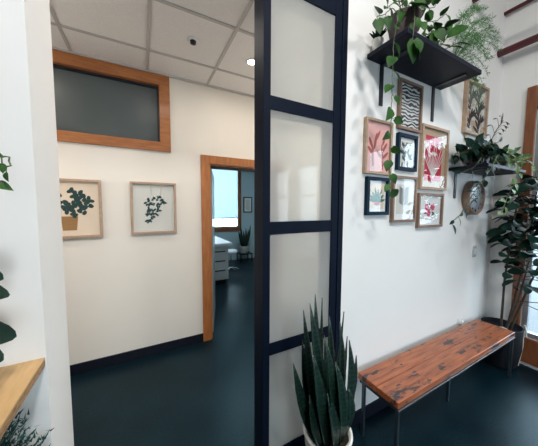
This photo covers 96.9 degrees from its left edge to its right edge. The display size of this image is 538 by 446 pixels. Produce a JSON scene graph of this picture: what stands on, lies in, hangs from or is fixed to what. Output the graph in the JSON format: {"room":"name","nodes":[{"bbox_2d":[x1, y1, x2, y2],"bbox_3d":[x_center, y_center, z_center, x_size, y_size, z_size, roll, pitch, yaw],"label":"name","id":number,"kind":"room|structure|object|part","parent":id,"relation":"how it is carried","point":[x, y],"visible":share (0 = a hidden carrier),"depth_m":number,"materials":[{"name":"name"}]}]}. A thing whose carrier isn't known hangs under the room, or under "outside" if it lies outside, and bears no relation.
{"room":"waiting room","nodes":[
{"label":"waiting room","id":0,"kind":"room"},
{"bbox_2d":[49,0,253,94],"bbox_3d":[-0.588,-1.561,1.953,6.080,0.060,1.500,-2,4,-28],"label":"ceiling","id":1,"kind":"structure","parent":0,"point":[121,20],"depth_m":1.94,"materials":[{"name":"tile"}]},
{"bbox_2d":[49,0,253,97],"bbox_3d":[-0.592,-1.523,1.962,6.080,0.018,1.485,-2,4,-28],"label":"grid","id":2,"kind":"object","parent":1,"relation":"attached to","point":[236,29],"depth_m":2.03,"materials":[{"name":"metal"}]},
{"bbox_2d":[187,36,198,45],"bbox_3d":[-0.637,-1.520,2.001,0.100,0.030,0.100,-2,4,-28],"label":"sprinkler","id":3,"kind":"object","parent":1,"relation":"attached to","point":[192,40],"visible":1,"depth_m":1.98,"materials":[{"name":"black plastic"}]},
{"bbox_2d":[246,58,253,65],"bbox_3d":[-0.168,-1.545,2.297,0.110,0.016,0.110,-2,4,-28],"label":"recessed light","id":4,"kind":"object","parent":1,"relation":"in","point":[250,61],"visible":0.74,"depth_m":2.28,"materials":[{"name":"white plastic"}]},
{"bbox_2d":[57,78,253,364],"bbox_3d":[-0.975,-0.131,2.769,6.080,3.150,0.120,-2,4,-28],"label":"wall","id":5,"kind":"structure","parent":0,"point":[125,291],"depth_m":2.56,"materials":[{"name":"beige paint"}]},
{"bbox_2d":[59,178,103,238],"bbox_3d":[-1.840,-0.132,2.217,0.475,0.550,0.039,-2,4,-28],"label":"framed print","id":6,"kind":"object","parent":5,"relation":"attached to","point":[80,199],"visible":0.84,"depth_m":2.26,"materials":[{"name":"beige paper"}]},
{"bbox_2d":[52,49,170,152],"bbox_3d":[-1.771,-1.141,2.249,1.545,0.786,0.122,-2,4,-28],"label":"window","id":7,"kind":"structure","parent":5,"relation":"in","point":[98,102],"depth_m":2.35,"materials":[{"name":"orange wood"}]},
{"bbox_3d":[-1.782,-1.140,2.267,1.342,0.605,0.010,-2,4,-28],"label":"pane","id":8,"kind":"part","parent":7,"relation":"part of","materials":[{"name":"grey glass"}]},
{"bbox_2d":[70,333,202,375],"bbox_3d":[-0.951,1.394,2.817,6.080,0.100,0.012,-2,4,-28],"label":"baseboard","id":9,"kind":"structure","parent":5,"relation":"attached to","point":[78,368],"depth_m":2.54,"materials":[{"name":"black rubber"}]},
{"bbox_2d":[130,181,176,234],"bbox_3d":[-1.223,-0.158,2.544,0.438,0.543,0.039,-2,4,-28],"label":"framed print","id":10,"kind":"object","parent":5,"relation":"attached to","point":[153,204],"visible":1,"depth_m":2.54,"materials":[{"name":"white paper"}]},
{"bbox_2d":[201,155,253,341],"bbox_3d":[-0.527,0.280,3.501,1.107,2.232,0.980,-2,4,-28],"label":"door frame","id":11,"kind":"structure","parent":5,"relation":"in","point":[207,177],"depth_m":2.87,"materials":[{"name":"orange wood"}]},
{"bbox_2d":[215,171,253,259],"bbox_3d":[-1.643,-0.352,7.002,3.280,3.000,0.120,-2,4,-28],"label":"wall","id":12,"kind":"structure","parent":0,"point":[247,178],"depth_m":7.39,"materials":[{"name":"paint"}]},
{"bbox_2d":[215,171,240,231],"bbox_3d":[-1.713,-0.742,6.908,1.890,2.010,0.130,-2,4,-28],"label":"window","id":13,"kind":"structure","parent":12,"relation":"in","point":[223,228],"depth_m":7.24,"materials":[{"name":"red wood"}]},
{"bbox_2d":[212,169,236,217],"bbox_3d":[-1.707,-0.888,6.887,1.650,1.515,0.022,-2,4,-28],"label":"roller blind","id":14,"kind":"object","parent":13,"relation":"attached to","point":[225,181],"visible":0.29,"depth_m":7.10,"materials":[{"name":"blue fabric"}]},
{"bbox_3d":[-1.726,-0.001,6.988,1.700,0.300,0.030,-2,4,-28],"label":"sash","id":15,"kind":"part","parent":13,"relation":"part of","materials":[{"name":"white"}]},
{"bbox_2d":[243,197,251,212],"bbox_3d":[-0.660,-0.568,7.426,0.295,0.480,0.027,-2,4,-28],"label":"framed certificate","id":16,"kind":"object","parent":12,"relation":"attached to","point":[247,201],"visible":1,"depth_m":7.42,"materials":[{"name":"grey paper"}]},
{"bbox_2d":[246,200,249,209],"bbox_3d":[-0.662,-0.568,7.430,0.135,0.320,0.002,-2,4,-28],"label":"print","id":17,"kind":"object","parent":16,"relation":"attached to","point":[247,201],"depth_m":7.43,"materials":[{"name":"grey paper"}]},
{"bbox_2d":[0,0,506,445],"bbox_3d":[-0.237,-0.556,1.352,6.080,4.200,0.295,-2,4,-28],"label":"wall","id":18,"kind":"structure","parent":0,"point":[404,286],"depth_m":1.64,"materials":[{"name":"white paint"}]},
{"bbox_2d":[0,153,13,190],"bbox_3d":[-0.974,-0.297,0.658,0.428,0.472,0.259,-2,4,-28],"label":"trailing plant","id":19,"kind":"object","parent":18,"relation":"attached to","point":[4,185],"visible":1,"depth_m":0.68,"materials":[{"name":"green plant"}]},
{"bbox_3d":[-0.948,-0.295,0.633,0.406,0.404,0.161,-2,4,-28],"label":"stem","id":20,"kind":"part","parent":19,"relation":"part of","materials":[{"name":"green plant"}]},
{"bbox_2d":[0,358,44,439],"bbox_3d":[-1.393,0.691,0.266,1.551,0.252,0.689,-2,4,-28],"label":"shelf","id":21,"kind":"object","parent":18,"relation":"attached to","point":[16,380],"visible":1,"depth_m":0.78,"materials":[{"name":"wood"}]},
{"bbox_2d":[0,272,16,361],"bbox_3d":[-0.947,0.268,0.607,0.386,0.549,0.284,-2,4,-28],"label":"rubber plant","id":22,"kind":"object","parent":21,"relation":"on","point":[7,333],"visible":1,"depth_m":0.75,"materials":[{"name":"green plant"}]},
{"bbox_2d":[254,0,348,445],"bbox_3d":[0.206,0.022,1.533,0.604,3.025,0.127,-2,4,-28],"label":"sliding door","id":23,"kind":"structure","parent":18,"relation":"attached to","point":[301,46],"depth_m":1.45,"materials":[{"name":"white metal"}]},
{"bbox_3d":[0.176,1.468,1.617,0.458,0.130,0.111,-2,4,-28],"label":"rail","id":24,"kind":"part","parent":23,"relation":"part of","materials":[{"name":"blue metal"}]},
{"bbox_3d":[0.199,1.094,1.550,0.458,0.625,0.006,-2,4,-28],"label":"pane","id":25,"kind":"part","parent":23,"relation":"part of","materials":[{"name":"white glass"}]},
{"bbox_3d":[0.202,0.385,1.501,0.458,0.649,0.006,-2,4,-28],"label":"pane","id":26,"kind":"part","parent":23,"relation":"part of","materials":[{"name":"white glass"}]},
{"bbox_3d":[0.205,-0.325,1.452,0.458,0.626,0.006,-2,4,-28],"label":"pane","id":27,"kind":"part","parent":23,"relation":"part of","materials":[{"name":"white glass"}]},
{"bbox_3d":[0.208,-1.000,1.405,0.458,0.578,0.006,-2,4,-28],"label":"pane","id":28,"kind":"part","parent":23,"relation":"part of","materials":[{"name":"white glass"}]},
{"bbox_3d":[0.188,-1.386,1.420,0.458,0.190,0.111,-2,4,-28],"label":"rail","id":29,"kind":"part","parent":23,"relation":"part of","materials":[{"name":"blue metal"}]},
{"bbox_2d":[351,398,388,427],"bbox_3d":[1.506,1.445,2.250,2.275,0.100,0.012,-2,4,-28],"label":"baseboard","id":30,"kind":"structure","parent":18,"relation":"attached to","point":[378,404],"depth_m":1.86,"materials":[{"name":"black rubber"}]},
{"bbox_2d":[364,176,389,214],"bbox_3d":[0.793,-0.195,1.743,0.245,0.275,0.027,-2,4,-28],"label":"framed print","id":31,"kind":"object","parent":18,"relation":"attached to","point":[376,201],"visible":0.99,"depth_m":1.74,"materials":[{"name":"beige paper"}]},
{"bbox_2d":[362,116,393,175],"bbox_3d":[0.786,-0.543,1.714,0.285,0.383,0.027,-2,4,-28],"label":"framed print","id":32,"kind":"object","parent":18,"relation":"attached to","point":[376,151],"visible":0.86,"depth_m":1.71,"materials":[{"name":"pink paper"}]},
{"bbox_2d":[389,175,417,222],"bbox_3d":[1.071,-0.187,1.892,0.305,0.362,0.027,-2,4,-28],"label":"framed print","id":33,"kind":"object","parent":18,"relation":"attached to","point":[403,207],"visible":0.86,"depth_m":1.90,"materials":[{"name":"brown wood"}]},
{"bbox_2d":[395,132,418,171],"bbox_3d":[1.082,-0.551,1.872,0.247,0.280,0.027,-2,4,-28],"label":"framed print","id":34,"kind":"object","parent":18,"relation":"attached to","point":[406,160],"visible":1,"depth_m":1.87,"materials":[{"name":"grey paper"}]},
{"bbox_2d":[396,77,423,133],"bbox_3d":[1.099,-0.903,1.855,0.290,0.365,0.027,-2,4,-28],"label":"framed print","id":35,"kind":"object","parent":18,"relation":"attached to","point":[410,107],"visible":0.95,"depth_m":1.86,"materials":[{"name":"white paper"}]},
{"bbox_2d":[367,27,481,121],"bbox_3d":[1.139,-0.998,1.724,0.916,0.312,0.284,-2,4,-28],"label":"wall shelf","id":36,"kind":"object","parent":18,"relation":"attached to","point":[438,67],"visible":0.91,"depth_m":1.68,"materials":[{"name":"black wood"}]},
{"bbox_2d":[369,27,387,49],"bbox_3d":[0.731,-1.213,1.575,0.108,0.135,0.139,3,5,36],"label":"planter","id":37,"kind":"object","parent":36,"relation":"on","point":[377,41],"visible":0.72,"depth_m":1.57,"materials":[{"name":"ceramic"}]},
{"bbox_3d":[0.727,-1.185,1.599,0.076,0.075,0.076,-2,4,-28],"label":"pot","id":38,"kind":"part","parent":37,"relation":"part of","materials":[{"name":"white ceramic"}]},
{"bbox_2d":[372,0,450,197],"bbox_3d":[0.907,-0.841,1.528,0.767,1.360,0.260,-2,4,-28],"label":"pothos","id":39,"kind":"object","parent":36,"relation":"on","point":[408,16],"visible":0.98,"depth_m":1.43,"materials":[{"name":"green plant"}]},
{"bbox_2d":[422,31,438,44],"bbox_3d":[1.071,-1.241,1.668,0.295,0.181,0.219,-3,5,-40],"label":"vine","id":40,"kind":"object","parent":36,"relation":"on","point":[432,37],"visible":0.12,"depth_m":1.56,"materials":[{"name":"green plant"}]},
{"bbox_2d":[427,19,468,48],"bbox_3d":[1.226,-1.306,1.702,0.332,0.307,0.396,3,5,38],"label":"leaf plant","id":41,"kind":"object","parent":36,"relation":"on","point":[457,29],"visible":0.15,"depth_m":1.71,"materials":[{"name":"green plant"}]},
{"bbox_2d":[448,1,502,112],"bbox_3d":[1.756,-1.383,1.952,0.965,0.804,0.286,-2,4,-26],"label":"fern","id":42,"kind":"object","parent":36,"relation":"on","point":[477,35],"visible":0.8,"depth_m":1.89,"materials":[{"name":"green plant"}]},
{"bbox_2d":[415,193,443,227],"bbox_3d":[1.402,-0.110,2.074,0.375,0.295,0.027,-2,4,-28],"label":"framed print","id":43,"kind":"object","parent":18,"relation":"attached to","point":[430,206],"visible":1,"depth_m":2.07,"materials":[{"name":"white paper"}]},
{"bbox_2d":[417,123,449,190],"bbox_3d":[1.421,-0.552,2.053,0.405,0.530,0.027,-2,4,-28],"label":"framed print","id":44,"kind":"object","parent":18,"relation":"attached to","point":[434,141],"visible":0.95,"depth_m":2.05,"materials":[{"name":"red paper"}]},
{"bbox_2d":[457,317,463,326],"bbox_3d":[1.988,1.039,2.465,0.070,0.115,0.034,-2,4,-28],"label":"power outlet","id":45,"kind":"object","parent":18,"relation":"attached to","point":[460,321],"visible":0.75,"depth_m":2.46,"materials":[{"name":"white plastic"}]},
{"bbox_2d":[462,181,484,214],"bbox_3d":[2.045,-0.251,2.384,0.336,0.336,0.067,-2,4,-28],"label":"wall clock","id":46,"kind":"object","parent":18,"relation":"attached to","point":[474,208],"visible":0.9,"depth_m":2.35,"materials":[{"name":"brown wood"}]},
{"bbox_3d":[2.059,-0.249,2.358,0.296,0.296,0.003,-2,4,-28],"label":"glass","id":47,"kind":"part","parent":46,"relation":"part of","materials":[{"name":"clear glass"}]},
{"bbox_2d":[472,246,476,256],"bbox_3d":[2.180,0.301,2.527,0.070,0.120,0.012,-2,4,-28],"label":"light switch","id":48,"kind":"object","parent":18,"relation":"attached to","point":[474,247],"visible":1,"depth_m":2.52,"materials":[{"name":"grey plastic"}]},
{"bbox_2d":[461,77,489,138],"bbox_3d":[2.030,-1.098,2.334,0.454,0.653,0.034,-2,4,-28],"label":"framed print","id":49,"kind":"object","parent":18,"relation":"attached to","point":[474,124],"visible":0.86,"depth_m":2.33,"materials":[{"name":"beige paper"}]},
{"bbox_2d":[448,163,525,197],"bbox_3d":[2.076,-0.372,2.265,0.810,0.278,0.289,-2,4,-28],"label":"wall shelf","id":50,"kind":"object","parent":18,"relation":"attached to","point":[503,170],"visible":0.7,"depth_m":2.17,"materials":[{"name":"black wood"}]},
{"bbox_2d":[449,133,508,233],"bbox_3d":[1.824,-0.354,2.077,0.913,0.871,0.328,-2,5,-34],"label":"pothos","id":51,"kind":"object","parent":50,"relation":"on","point":[485,151],"visible":0.98,"depth_m":2.04,"materials":[{"name":"green plant"}]},
{"bbox_3d":[1.916,-0.642,2.147,0.596,0.161,0.244,-2,4,-28],"label":"stem","id":52,"kind":"part","parent":51,"relation":"part of","materials":[{"name":"green plant"}]},
{"bbox_2d":[486,115,508,138],"bbox_3d":[2.239,-0.819,2.382,0.465,0.596,0.099,-2,4,-28],"label":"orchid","id":53,"kind":"object","parent":50,"relation":"on","point":[506,127],"visible":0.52,"depth_m":2.37,"materials":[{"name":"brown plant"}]},
{"bbox_2d":[489,146,537,214],"bbox_3d":[2.225,-0.423,2.286,0.757,0.701,0.358,-2,4,-28],"label":"pothos","id":54,"kind":"object","parent":50,"relation":"on","point":[514,157],"visible":0.47,"depth_m":2.22,"materials":[{"name":"green plant"}]},
{"bbox_3d":[2.259,-0.408,2.248,0.639,0.616,0.218,-2,4,-28],"label":"stem","id":55,"kind":"part","parent":54,"relation":"part of","materials":[{"name":"green plant"}]},
{"bbox_2d":[497,34,537,57],"bbox_3d":[3.517,-1.629,0.445,0.070,0.070,4.689,-2,4,-28],"label":"pipe","id":56,"kind":"object","parent":18,"relation":"attached to","point":[533,39],"visible":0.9,"depth_m":2.36,"materials":[{"name":"metal"}]},
{"bbox_2d":[70,258,537,445],"bbox_3d":[-0.106,1.599,1.364,6.200,0.100,11.900,-2,4,-28],"label":"floor","id":57,"kind":"structure","parent":0,"point":[202,393],"depth_m":2.00,"materials":[{"name":"concrete"}]},
{"bbox_2d":[0,409,54,445],"bbox_3d":[-1.012,1.102,0.623,0.668,0.986,0.451,-2,4,-28],"label":"plant","id":58,"kind":"object","parent":57,"relation":"on","point":[13,426],"visible":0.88,"depth_m":0.79,"materials":[{"name":"green plant"}]},
{"bbox_2d":[215,236,231,283],"bbox_3d":[-1.431,0.811,5.563,0.680,0.880,1.560,-2,4,-28],"label":"drawer cabinet","id":59,"kind":"object","parent":57,"relation":"on","point":[221,245],"visible":0.47,"depth_m":4.97,"materials":[{"name":"white laminate"}]},
{"bbox_3d":[-1.102,0.653,4.897,0.525,0.170,0.019,-2,4,-28],"label":"drawer","id":60,"kind":"part","parent":59,"relation":"part of","materials":[{"name":"white plastic"}]},
{"bbox_3d":[-1.103,0.853,4.911,0.525,0.170,0.019,-2,4,-28],"label":"drawer","id":61,"kind":"part","parent":59,"relation":"part of","materials":[{"name":"white plastic"}]},
{"bbox_3d":[-1.104,1.052,4.925,0.525,0.170,0.019,-2,4,-28],"label":"drawer","id":62,"kind":"part","parent":59,"relation":"part of","materials":[{"name":"white plastic"}]},
{"bbox_3d":[-1.429,0.412,5.535,0.680,0.080,1.560,-2,4,-28],"label":"mattress","id":63,"kind":"part","parent":59,"relation":"part of","materials":[{"name":"white fabric"}]},
{"bbox_2d":[228,249,238,270],"bbox_3d":[-0.965,0.953,6.139,0.375,0.518,0.392,-2,4,-28],"label":"stool","id":64,"kind":"object","parent":57,"relation":"on","point":[230,251],"visible":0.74,"depth_m":6.11,"materials":[{"name":"white plastic"}]},
{"bbox_3d":[-0.979,0.735,6.116,0.340,0.080,0.340,-2,4,-28],"label":"seat","id":65,"kind":"part","parent":64,"relation":"part of","materials":[{"name":"white fabric"}]},
{"bbox_2d":[237,251,252,262],"bbox_3d":[-0.738,1.018,7.173,0.400,0.250,0.360,-2,4,-28],"label":"plant stand","id":66,"kind":"object","parent":57,"relation":"on","point":[239,253],"visible":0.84,"depth_m":7.05,"materials":[{"name":"black metal"}]},
{"bbox_2d":[238,225,250,252],"bbox_3d":[-0.758,0.471,7.124,0.378,0.847,0.296,-2,4,-28],"label":"potted snake plant","id":67,"kind":"object","parent":66,"relation":"on","point":[244,238],"visible":1,"depth_m":7.07,"materials":[{"name":"green plant"}]},
{"bbox_3d":[-0.746,0.789,7.153,0.296,0.210,0.296,-2,4,-28],"label":"pot","id":68,"kind":"part","parent":67,"relation":"part of","materials":[{"name":"white ceramic"}]},
{"bbox_2d":[293,294,357,445],"bbox_3d":[0.321,0.970,1.316,0.285,1.165,0.411,2,4,25],"label":"potted snake plant","id":69,"kind":"object","parent":57,"relation":"on","point":[326,408],"visible":1,"depth_m":1.26,"materials":[{"name":"green plant"}]},
{"bbox_3d":[0.335,1.367,1.383,0.280,0.365,0.280,-2,4,-28],"label":"pot","id":70,"kind":"part","parent":69,"relation":"part of","materials":[{"name":"white ceramic"}]},
{"bbox_2d":[358,319,515,445],"bbox_3d":[1.496,1.284,2.007,1.780,0.455,0.312,-2,4,-28],"label":"wooden bench","id":71,"kind":"object","parent":57,"relation":"on","point":[401,380],"visible":1,"depth_m":1.81,"materials":[{"name":"brown wood"}]},
{"bbox_3d":[0.674,1.336,1.704,0.020,0.385,0.020,-2,4,-28],"label":"leg","id":72,"kind":"part","parent":71,"relation":"part of","materials":[{"name":"metal"}]},
{"bbox_3d":[0.792,1.352,1.482,0.020,0.385,0.020,-2,4,-28],"label":"leg","id":73,"kind":"part","parent":71,"relation":"part of","materials":[{"name":"metal"}]},
{"bbox_3d":[1.497,1.113,1.995,1.760,0.026,0.292,-2,4,-28],"label":"frame","id":74,"kind":"part","parent":71,"relation":"part of","materials":[{"name":"metal"}]},
{"bbox_3d":[1.520,1.318,2.017,0.020,0.385,0.020,-2,4,-28],"label":"leg","id":75,"kind":"part","parent":71,"relation":"part of","materials":[{"name":"metal"}]},
{"bbox_3d":[2.328,1.302,2.297,0.020,0.385,0.020,-2,4,-28],"label":"leg","id":76,"kind":"part","parent":71,"relation":"part of","materials":[{"name":"metal"}]},
{"bbox_2d":[481,174,537,369],"bbox_3d":[2.458,0.515,2.219,0.532,1.967,0.782,-2,4,-28],"label":"fig tree","id":77,"kind":"object","parent":57,"relation":"on","point":[499,358],"visible":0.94,"depth_m":2.33,"materials":[{"name":"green plant"}]},
{"bbox_3d":[2.459,0.340,2.215,0.307,1.564,0.463,-2,4,-28],"label":"stem","id":78,"kind":"part","parent":77,"relation":"part of","materials":[{"name":"brown plant"}]},
{"bbox_2d":[387,6,421,39],"bbox_3d":[0.849,-1.213,1.506,0.196,0.145,0.196,-2,4,-28],"label":"pot","id":79,"kind":"object","parent":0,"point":[410,12],"depth_m":1.43,"materials":[{"name":"brown ceramic"}]},
{"bbox_2d":[467,157,489,164],"bbox_3d":[1.906,-0.547,2.180,0.170,0.080,0.170,-2,4,-28],"label":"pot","id":80,"kind":"object","parent":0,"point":[486,159],"depth_m":2.11,"materials":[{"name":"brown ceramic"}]},
{"bbox_2d":[481,317,523,369],"bbox_3d":[2.438,1.270,2.514,0.328,0.420,0.328,-2,4,-28],"label":"pot","id":81,"kind":"object","parent":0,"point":[499,358],"depth_m":2.40,"materials":[{"name":"black plastic"}]},
{"bbox_2d":[485,0,537,369],"bbox_3d":[2.612,-0.629,2.595,0.120,4.200,11.800,-2,4,-28],"label":"wall","id":82,"kind":"structure","parent":0,"point":[520,67],"depth_m":2.52,"materials":[{"name":"white paint"}]},
{"bbox_2d":[504,0,533,15],"bbox_3d":[3.589,-2.060,0.453,0.036,0.036,4.689,-2,4,-28],"label":"pipe","id":83,"kind":"object","parent":82,"relation":"attached to","point":[524,3],"visible":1,"depth_m":2.42,"materials":[{"name":"metal"}]},
{"bbox_2d":[511,85,537,367],"bbox_3d":[2.869,0.071,2.056,0.090,2.800,1.030,-2,4,-28],"label":"window","id":84,"kind":"structure","parent":82,"relation":"in","point":[529,355],"depth_m":2.42,"materials":[{"name":"red wood"}]},
{"bbox_3d":[2.887,0.050,2.064,0.050,2.320,0.880,-2,4,-28],"label":"sash","id":85,"kind":"part","parent":84,"relation":"part of","materials":[{"name":"wood"}]},
{"label":"outside","id":86,"kind":"structure","parent":0,"visible":0},
{"bbox_2d":[528,236,537,333],"bbox_3d":[14.357,1.244,8.875,26.400,0.200,26.000,-2,4,-28],"label":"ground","id":87,"kind":"structure","parent":86,"point":[533,317],"depth_m":3.97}
]}

